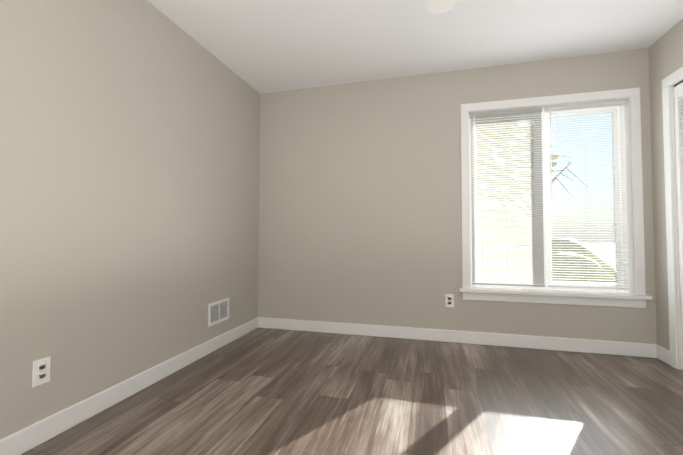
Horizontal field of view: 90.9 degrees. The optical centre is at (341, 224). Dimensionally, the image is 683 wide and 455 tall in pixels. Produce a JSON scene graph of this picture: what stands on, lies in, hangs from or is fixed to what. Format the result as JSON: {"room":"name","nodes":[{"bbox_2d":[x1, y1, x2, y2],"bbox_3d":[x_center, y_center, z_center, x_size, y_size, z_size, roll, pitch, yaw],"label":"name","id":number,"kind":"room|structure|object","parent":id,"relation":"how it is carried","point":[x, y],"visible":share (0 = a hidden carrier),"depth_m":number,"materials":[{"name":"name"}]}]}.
{"room":"empty bedroom","nodes":[
{"label":"empty bedroom","id":0,"kind":"room"},
{"bbox_2d":[0,0,259,439],"bbox_3d":[-1.402,-0.219,1.698,0.120,2.440,4.020,0,-2,15],"label":"wall","id":1,"kind":"structure","parent":0,"point":[129,188],"depth_m":1.89,"materials":[{"name":"beige paint"}]},
{"bbox_2d":[32,356,50,387],"bbox_3d":[-1.371,0.671,1.538,0.007,0.115,0.070,0,-2,15],"label":"outlet","id":2,"kind":"object","parent":1,"relation":"attached to","point":[41,371],"visible":1,"depth_m":1.53,"materials":[{"name":"white plastic"}]},
{"bbox_2d":[0,317,259,454],"bbox_3d":[-1.336,0.947,1.644,0.016,0.105,3.780,0,-2,15],"label":"baseboard","id":3,"kind":"structure","parent":1,"relation":"attached to","point":[26,439],"depth_m":1.83,"materials":[{"name":"white wood"}]},
{"bbox_2d":[208,298,228,326],"bbox_3d":[-1.026,0.732,2.832,0.014,0.185,0.285,0,-2,15],"label":"air vent","id":4,"kind":"object","parent":1,"relation":"in","point":[218,311],"visible":1,"depth_m":2.82,"materials":[{"name":"white metal"}]},
{"bbox_2d":[22,327,682,454],"bbox_3d":[0.731,1.033,1.097,4.530,0.100,4.020,0,-2,15],"label":"floor","id":5,"kind":"structure","parent":0,"point":[263,391],"depth_m":1.89,"materials":[{"name":"brown wood"}]},
{"bbox_2d":[147,0,682,93],"bbox_3d":[0.731,-1.506,1.177,4.530,0.100,4.020,0,-2,15],"label":"ceiling","id":6,"kind":"structure","parent":0,"point":[263,46],"depth_m":2.49,"materials":[{"name":"white paint"}]},
{"bbox_2d":[428,0,455,13],"bbox_3d":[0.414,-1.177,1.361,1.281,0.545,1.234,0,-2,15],"label":"ceiling light","id":7,"kind":"object","parent":6,"relation":"hanging from","point":[438,6],"visible":1,"depth_m":1.89,"materials":[{"name":"white glass"}]},
{"bbox_2d":[258,48,656,343],"bbox_3d":[1.285,-0.178,3.007,4.410,2.440,0.120,0,-2,15],"label":"wall","id":8,"kind":"structure","parent":0,"point":[360,211],"depth_m":3.15,"materials":[{"name":"beige paint"}]},
{"bbox_2d":[445,294,453,306],"bbox_3d":[0.964,0.677,2.999,0.070,0.115,0.007,0,-2,15],"label":"outlet","id":9,"kind":"object","parent":8,"relation":"attached to","point":[449,300],"visible":1,"depth_m":3.00,"materials":[{"name":"white plastic"}]},
{"bbox_2d":[260,317,663,360],"bbox_3d":[0.803,0.991,3.027,3.390,0.105,0.016,0,-2,15],"label":"baseboard","id":10,"kind":"structure","parent":8,"relation":"attached to","point":[482,338],"depth_m":2.93,"materials":[{"name":"white wood"}]},
{"bbox_2d":[460,87,645,294],"bbox_3d":[1.737,-0.264,2.881,1.350,1.644,0.134,0,-2,15],"label":"window","id":11,"kind":"structure","parent":8,"relation":"in","point":[545,154],"depth_m":2.81,"materials":[{"name":"white plastic"}]},
{"bbox_2d":[470,108,544,286],"bbox_3d":[1.439,-0.235,2.935,0.581,1.526,0.039,0,-2,15],"label":"window blind","id":12,"kind":"object","parent":11,"relation":"attached to","point":[494,238],"visible":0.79,"depth_m":2.94,"materials":[{"name":"white plastic"}]},
{"bbox_2d":[544,101,629,289],"bbox_3d":[2.024,-0.240,2.781,0.581,1.526,0.039,0,-2,15],"label":"window blind","id":13,"kind":"object","parent":11,"relation":"attached to","point":[594,105],"visible":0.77,"depth_m":2.77,"materials":[{"name":"white plastic"}]},
{"bbox_2d":[459,287,651,307],"bbox_3d":[1.727,0.607,2.815,1.400,0.100,0.122,0,-2,15],"label":"window sill","id":14,"kind":"structure","parent":8,"relation":"attached to","point":[567,297],"depth_m":2.77,"materials":[{"name":"white wood"}]},
{"bbox_2d":[648,19,682,349],"bbox_3d":[2.022,-0.247,0.798,0.120,2.440,3.780,0,-2,15],"label":"wall","id":15,"kind":"structure","parent":0,"point":[665,51],"depth_m":2.55,"materials":[{"name":"beige paint"}]},
{"bbox_2d":[662,66,682,369],"bbox_3d":[2.152,-0.034,1.285,0.120,2.045,2.310,0,-2,15],"label":"door frame","id":16,"kind":"structure","parent":15,"relation":"attached to","point":[676,224],"depth_m":2.40,"materials":[{"name":"white wood"}]},
{"bbox_2d":[674,80,682,367],"bbox_3d":[2.251,-0.015,1.858,0.072,2.018,1.116,0,-2,15],"label":"bifold closet door","id":17,"kind":"structure","parent":15,"relation":"in","point":[678,100],"depth_m":2.37,"materials":[{"name":"white wood"}]},
{"label":"outside","id":18,"kind":"structure","parent":0,"visible":0},
{"bbox_2d":[583,243,615,269],"bbox_3d":[18.525,2.935,37.824,100.000,0.200,76.050,0,-2,15],"label":"ground","id":19,"kind":"structure","parent":18,"point":[611,255],"depth_m":34.24,"materials":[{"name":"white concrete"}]},
{"bbox_2d":[476,121,508,205],"bbox_3d":[8.703,-3.296,22.619,4.902,11.331,9.143,0,-2,15],"label":"tree","id":20,"kind":"object","parent":19,"relation":"on","point":[489,148],"depth_m":21.77,"materials":[{"name":"green plant"}]},
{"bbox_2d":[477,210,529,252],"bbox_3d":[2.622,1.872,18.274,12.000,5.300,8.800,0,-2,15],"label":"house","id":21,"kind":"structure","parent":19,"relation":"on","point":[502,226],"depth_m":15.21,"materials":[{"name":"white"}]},
{"bbox_2d":[476,123,587,214],"bbox_3d":[3.877,-0.312,8.385,3.339,4.469,2.142,0,-2,15],"label":"tree","id":22,"kind":"object","parent":19,"relation":"on","point":[557,157],"depth_m":7.93,"materials":[{"name":"green plant"}]},
{"bbox_2d":[474,238,615,292],"bbox_3d":[2.817,1.238,7.445,7.066,1.881,5.760,0,-2,15],"label":"bush","id":23,"kind":"object","parent":19,"relation":"on","point":[572,251],"depth_m":6.05,"materials":[{"name":"green plant"}]}
]}

